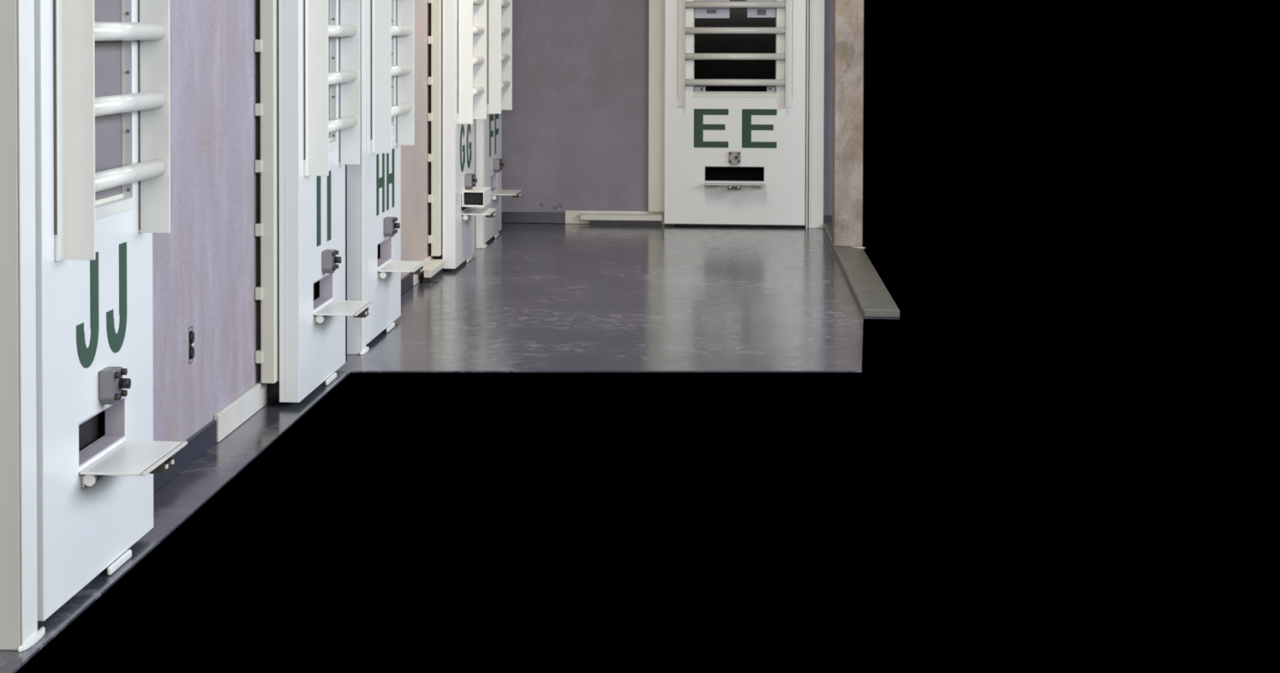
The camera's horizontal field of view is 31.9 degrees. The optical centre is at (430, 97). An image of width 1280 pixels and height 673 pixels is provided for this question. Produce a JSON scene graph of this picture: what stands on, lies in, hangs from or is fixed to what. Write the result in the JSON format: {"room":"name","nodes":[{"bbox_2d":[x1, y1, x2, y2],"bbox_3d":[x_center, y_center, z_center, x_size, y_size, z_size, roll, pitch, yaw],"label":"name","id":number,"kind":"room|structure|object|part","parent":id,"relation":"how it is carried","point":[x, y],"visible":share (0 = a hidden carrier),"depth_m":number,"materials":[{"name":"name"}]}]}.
{"room":"prison interior","nodes":[
{"label":"prison interior","id":0,"kind":"room"},
{"bbox_2d":[152,0,442,441],"bbox_3d":[-0.369,-0.404,9.136,0.150,2.700,10.021,0,2,8],"label":"wall","id":1,"kind":"structure","parent":0,"point":[206,270],"depth_m":6.63,"materials":[{"name":"purple paint"}]},
{"bbox_2d":[0,0,44,651],"bbox_3d":[-0.860,-0.011,4.424,0.150,2.200,0.162,0,2,8],"label":"trim","id":2,"kind":"structure","parent":1,"relation":"attached to","point":[19,630],"depth_m":4.37,"materials":[{"name":"white metal"}]},
{"bbox_2d":[79,408,105,450],"bbox_3d":[-0.798,0.741,4.960,0.002,0.140,0.650,0,2,8],"label":"shutter","id":3,"kind":"object","parent":1,"relation":"attached to","point":[93,428],"depth_m":5.10,"materials":[{"name":"black metal"}]},
{"bbox_2d":[34,0,187,620],"bbox_3d":[-0.689,0.013,4.924,0.223,2.119,0.865,0,2,8],"label":"door","id":4,"kind":"structure","parent":1,"relation":"in","point":[102,67],"depth_m":4.87,"materials":[{"name":"white metal"}]},
{"bbox_3d":[-0.738,-0.264,4.590,0.074,1.205,0.043,0,2,8],"label":"plate","id":5,"kind":"part","parent":4,"relation":"part of","materials":[{"name":"white metal"}]},
{"bbox_3d":[-0.729,0.255,4.936,0.004,0.025,0.512,0,2,8],"label":"window sill","id":6,"kind":"part","parent":4,"relation":"part of","materials":[{"name":"white metal"}]},
{"bbox_3d":[-0.682,0.637,4.954,0.022,0.023,0.023,0,2,8],"label":"lock knob","id":7,"kind":"part","parent":4,"relation":"part of","materials":[{"name":"black metal"}]},
{"bbox_3d":[-0.649,-0.283,5.241,0.074,1.205,0.043,0,2,8],"label":"plate","id":8,"kind":"part","parent":4,"relation":"part of","materials":[{"name":"white metal"}]},
{"bbox_2d":[153,419,216,493],"bbox_3d":[-0.719,1.006,6.005,0.012,0.069,1.160,0,2,8],"label":"baseboard","id":9,"kind":"structure","parent":1,"relation":"attached to","point":[204,438],"depth_m":6.26,"materials":[{"name":"rubber"}]},
{"bbox_2d":[188,325,194,364],"bbox_3d":[-0.678,0.702,6.307,0.009,0.104,0.040,0,2,8],"label":"electrical outlet","id":10,"kind":"object","parent":1,"relation":"attached to","point":[191,334],"visible":1,"depth_m":6.30,"materials":[{"name":"black metal"}]},
{"bbox_2d":[190,331,194,342],"bbox_3d":[-0.678,0.680,6.306,0.005,0.033,0.033,0,2,8],"label":"socket","id":11,"kind":"object","parent":10,"relation":"attached to","point":[192,334],"depth_m":6.30,"materials":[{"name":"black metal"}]},
{"bbox_2d":[190,346,194,358],"bbox_3d":[-0.678,0.724,6.308,0.005,0.033,0.033,0,2,8],"label":"socket","id":12,"kind":"object","parent":10,"relation":"attached to","point":[192,348],"depth_m":6.30,"materials":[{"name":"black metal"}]},
{"bbox_2d":[213,379,266,442],"bbox_3d":[-0.590,0.971,6.930,0.016,0.083,0.690,0,2,8],"label":"trim","id":13,"kind":"structure","parent":1,"relation":"attached to","point":[246,405],"depth_m":6.87,"materials":[{"name":"white metal"}]},
{"bbox_2d":[254,0,279,383],"bbox_3d":[-0.527,-0.137,7.184,0.062,2.115,0.125,0,2,8],"label":"trim","id":14,"kind":"structure","parent":1,"relation":"attached to","point":[268,229],"depth_m":7.15,"materials":[{"name":"beige metal"}]},
{"bbox_2d":[313,280,319,300],"bbox_3d":[-0.435,0.661,7.622,0.002,0.140,0.650,0,2,8],"label":"shutter","id":15,"kind":"object","parent":1,"relation":"attached to","point":[317,285],"depth_m":7.84,"materials":[{"name":"black metal"}]},
{"bbox_2d":[278,0,374,402],"bbox_3d":[-0.323,-0.068,7.603,0.223,2.119,0.902,0,2,8],"label":"door","id":16,"kind":"structure","parent":1,"relation":"in","point":[319,40],"depth_m":7.28,"materials":[{"name":"white metal"}]},
{"bbox_3d":[-0.401,-0.076,7.595,0.066,2.102,0.865,0,2,8],"label":"door panel","id":17,"kind":"part","parent":16,"relation":"part of","materials":[{"name":"white metal"}]},
{"bbox_3d":[-0.375,-0.344,7.252,0.074,1.205,0.043,0,2,8],"label":"plate","id":18,"kind":"part","parent":16,"relation":"part of","materials":[{"name":"white metal"}]},
{"bbox_3d":[-0.366,0.175,7.598,0.004,0.025,0.512,0,2,8],"label":"window sill","id":19,"kind":"part","parent":16,"relation":"part of","materials":[{"name":"white metal"}]},
{"bbox_3d":[-0.320,0.557,7.615,0.022,0.023,0.023,0,2,8],"label":"lock knob","id":20,"kind":"part","parent":16,"relation":"part of","materials":[{"name":"black metal"}]},
{"bbox_3d":[-0.286,-0.364,7.902,0.074,1.205,0.043,0,2,8],"label":"plate","id":21,"kind":"part","parent":16,"relation":"part of","materials":[{"name":"white metal"}]},
{"bbox_2d":[346,0,368,355],"bbox_3d":[-0.315,-0.132,8.422,0.150,2.200,0.162,0,2,8],"label":"trim","id":22,"kind":"structure","parent":1,"relation":"attached to","point":[356,174],"depth_m":8.37,"materials":[{"name":"white metal"}]},
{"bbox_2d":[377,243,380,259],"bbox_3d":[-0.253,0.620,8.959,0.002,0.140,0.650,0,2,8],"label":"shutter","id":23,"kind":"object","parent":1,"relation":"attached to","point":[378,246],"depth_m":9.21,"materials":[{"name":"metal"}]},
{"bbox_2d":[365,0,426,343],"bbox_3d":[-0.144,-0.107,8.922,0.223,2.119,0.865,0,2,8],"label":"door","id":24,"kind":"structure","parent":1,"relation":"in","point":[389,24],"depth_m":8.85,"materials":[{"name":"white metal"}]},
{"bbox_3d":[-0.193,-0.385,8.588,0.074,1.205,0.043,0,2,8],"label":"plate","id":25,"kind":"part","parent":24,"relation":"part of","materials":[{"name":"white metal"}]},
{"bbox_3d":[-0.218,-0.116,8.932,0.066,2.102,0.865,0,2,8],"label":"door panel","id":26,"kind":"part","parent":24,"relation":"part of","materials":[{"name":"white metal"}]},
{"bbox_3d":[-0.183,0.134,8.935,0.004,0.025,0.512,0,2,8],"label":"window sill","id":27,"kind":"part","parent":24,"relation":"part of","materials":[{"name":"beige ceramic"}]},
{"bbox_3d":[-0.138,0.516,8.952,0.022,0.023,0.023,0,2,8],"label":"lock knob","id":28,"kind":"part","parent":24,"relation":"part of","materials":[{"name":"black metal"}]},
{"bbox_3d":[-0.104,-0.404,9.239,0.074,1.205,0.043,0,2,8],"label":"plate","id":29,"kind":"part","parent":24,"relation":"part of","materials":[{"name":"white metal"}]},
{"bbox_2d":[400,272,413,295],"bbox_3d":[-0.171,0.885,10.018,0.012,0.069,1.205,0,2,8],"label":"baseboard","id":30,"kind":"structure","parent":1,"relation":"attached to","point":[406,282],"depth_m":10.40,"materials":[{"name":"rubber"}]},
{"bbox_2d":[413,254,433,285],"bbox_3d":[-0.041,0.849,10.961,0.016,0.083,0.690,0,2,8],"label":"trim","id":31,"kind":"structure","parent":1,"relation":"attached to","point":[416,277],"depth_m":10.81,"materials":[{"name":"white metal"}]},
{"bbox_2d":[427,0,442,256],"bbox_3d":[0.022,-0.259,11.214,0.062,2.115,0.125,0,2,8],"label":"trim","id":32,"kind":"structure","parent":1,"relation":"attached to","point":[435,117],"depth_m":11.18,"materials":[{"name":"beige metal"}]},
{"bbox_2d":[442,0,497,268],"bbox_3d":[0.226,-0.190,11.634,0.223,2.119,0.902,0,2,8],"label":"door","id":33,"kind":"structure","parent":1,"relation":"in","point":[464,21],"depth_m":11.30,"materials":[{"name":"white metal"}]},
{"bbox_3d":[0.149,-0.198,11.626,0.066,2.102,0.865,0,2,8],"label":"door panel","id":34,"kind":"part","parent":33,"relation":"part of","materials":[{"name":"white metal"}]},
{"bbox_3d":[0.174,-0.466,11.282,0.074,1.205,0.043,0,2,8],"label":"plate","id":35,"kind":"part","parent":33,"relation":"part of","materials":[{"name":"white metal"}]},
{"bbox_3d":[0.230,0.435,11.646,0.022,0.023,0.023,0,2,8],"label":"lock knob","id":36,"kind":"part","parent":33,"relation":"part of","materials":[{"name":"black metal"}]},
{"bbox_3d":[0.263,-0.486,11.933,0.074,1.205,0.043,0,2,8],"label":"plate","id":37,"kind":"part","parent":33,"relation":"part of","materials":[{"name":"white metal"}]},
{"bbox_2d":[475,119,487,248],"bbox_3d":[0.240,-0.255,12.493,0.150,2.200,0.162,0,2,8],"label":"trim","id":38,"kind":"structure","parent":1,"relation":"attached to","point":[480,123],"depth_m":12.44,"materials":[{"name":"white metal"}]},
{"bbox_2d":[485,0,521,242],"bbox_3d":[0.411,-0.231,12.992,0.223,2.119,0.865,0,2,8],"label":"door","id":39,"kind":"structure","parent":1,"relation":"in","point":[499,12],"depth_m":12.87,"materials":[{"name":"white metal"}]},
{"bbox_3d":[0.336,-0.239,13.002,0.066,2.102,0.865,0,2,8],"label":"door panel","id":40,"kind":"part","parent":39,"relation":"part of","materials":[{"name":"white metal"}]},
{"bbox_3d":[0.362,-0.508,12.659,0.074,1.205,0.043,0,2,8],"label":"plate","id":41,"kind":"part","parent":39,"relation":"part of","materials":[{"name":"white metal"}]},
{"bbox_3d":[0.451,-0.527,13.310,0.074,1.205,0.043,0,2,8],"label":"plate","id":42,"kind":"part","parent":39,"relation":"part of","materials":[{"name":"white metal"}]},
{"bbox_2d":[0,222,899,672],"bbox_3d":[0.745,0.951,9.101,2.379,0.006,10.171,0,2,8],"label":"floor","id":43,"kind":"structure","parent":0,"point":[540,297],"depth_m":9.50,"materials":[{"name":"grey paint"}]},
{"bbox_2d":[422,258,444,282],"bbox_3d":[0.003,0.858,10.968,0.065,0.068,0.515,0,2,8],"label":"sliding rail","id":44,"kind":"object","parent":43,"relation":"on","point":[433,268],"visible":0.93,"depth_m":10.90,"materials":[{"name":"white metal"}]},
{"bbox_2d":[580,213,662,225],"bbox_3d":[1.197,0.767,13.965,0.515,0.068,0.065,0,2,8],"label":"sliding rail","id":45,"kind":"object","parent":43,"relation":"on","point":[603,219],"visible":1,"depth_m":13.94,"materials":[{"name":"white metal"}]},
{"bbox_2d":[501,0,833,226],"bbox_3d":[1.496,-0.551,14.012,2.229,2.700,0.150,0,2,8],"label":"wall","id":46,"kind":"structure","parent":0,"point":[575,135],"depth_m":14.03,"materials":[{"name":"purple paint"}]},
{"bbox_2d":[501,211,564,223],"bbox_3d":[0.621,0.762,14.088,0.454,0.069,0.012,0,2,8],"label":"baseboard","id":47,"kind":"structure","parent":46,"relation":"attached to","point":[506,216],"depth_m":14.08,"materials":[{"name":"rubber"}]},
{"bbox_2d":[564,210,675,224],"bbox_3d":[1.190,0.757,14.008,0.690,0.083,0.016,0,2,8],"label":"trim","id":48,"kind":"structure","parent":46,"relation":"attached to","point":[571,216],"depth_m":14.03,"materials":[{"name":"white metal"}]},
{"bbox_2d":[648,0,664,212],"bbox_3d":[1.451,-0.340,13.908,0.175,2.115,0.046,0,2,8],"label":"trim","id":49,"kind":"structure","parent":46,"relation":"attached to","point":[656,7],"depth_m":13.90,"materials":[{"name":"beige metal"}]},
{"bbox_2d":[664,0,806,225],"bbox_3d":[1.877,-0.261,13.711,0.869,2.102,0.220,0,2,8],"label":"door","id":50,"kind":"structure","parent":46,"relation":"in","point":[766,130],"depth_m":13.76,"materials":[{"name":"white metal"}]},
{"bbox_3d":[1.551,-0.541,13.754,0.043,1.205,0.074,0,2,8],"label":"plate","id":51,"kind":"part","parent":50,"relation":"part of","materials":[{"name":"white metal"}]},
{"bbox_2d":[694,86,705,91],"bbox_3d":[1.672,-0.052,13.810,0.067,0.029,0.004,0,2,8],"label":"card","id":52,"kind":"object","parent":50,"relation":"attached to","point":[696,88],"visible":1,"depth_m":13.81,"materials":[{"name":"paper"}]},
{"bbox_2d":[694,0,729,17],"bbox_3d":[1.745,-0.552,13.785,0.213,0.124,0.004,0,2,8],"label":"card","id":53,"kind":"object","parent":50,"relation":"attached to","point":[699,12],"visible":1,"depth_m":13.78,"materials":[{"name":"paper"}]},
{"bbox_3d":[1.881,-0.012,13.761,0.512,0.025,0.004,0,2,8],"label":"window sill","id":54,"kind":"part","parent":50,"relation":"part of","materials":[{"name":"white metal"}]},
{"bbox_2d":[746,0,775,17],"bbox_3d":[2.043,-0.553,13.745,0.172,0.120,0.004,0,2,8],"label":"card","id":55,"kind":"object","parent":50,"relation":"attached to","point":[751,12],"visible":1,"depth_m":13.74,"materials":[{"name":"paper"}]},
{"bbox_2d":[766,86,774,91],"bbox_3d":[2.104,-0.050,13.752,0.050,0.029,0.004,0,2,8],"label":"card","id":56,"kind":"object","parent":50,"relation":"attached to","point":[768,88],"visible":1,"depth_m":13.75,"materials":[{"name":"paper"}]},
{"bbox_3d":[2.202,-0.538,13.665,0.043,1.205,0.074,0,2,8],"label":"plate","id":57,"kind":"part","parent":50,"relation":"part of","materials":[{"name":"white metal"}]},
{"bbox_2d":[804,0,824,228],"bbox_3d":[2.376,-0.293,13.750,0.108,2.200,0.145,0,2,8],"label":"trim","id":58,"kind":"structure","parent":46,"relation":"attached to","point":[815,8],"depth_m":13.70,"materials":[{"name":"white metal"}]},
{"bbox_2d":[823,215,831,221],"bbox_3d":[2.510,0.770,13.831,0.152,0.069,0.012,0,2,8],"label":"baseboard","id":59,"kind":"structure","parent":46,"relation":"attached to","point":[826,218],"depth_m":13.83,"materials":[{"name":"stone"}]},
{"bbox_2d":[693,0,775,180],"bbox_3d":[2.010,-0.272,14.704,0.800,2.180,1.340,0,2,8],"label":"wall","id":60,"kind":"structure","parent":0,"point":[704,43],"depth_m":15.33,"materials":[{"name":"paint"}]},
{"bbox_2d":[831,0,863,246],"bbox_3d":[2.307,-0.516,12.281,0.155,2.664,0.260,0,2,8],"label":"wall","id":61,"kind":"structure","parent":0,"point":[848,15],"depth_m":12.17,"materials":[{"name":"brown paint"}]},
{"bbox_2d":[823,221,899,317],"bbox_3d":[2.216,0.854,11.648,0.152,0.035,4.420,0,2,8],"label":"trim","id":62,"kind":"structure","parent":61,"relation":"attached to","point":[873,299],"depth_m":10.48,"materials":[{"name":"concrete"}]}
]}

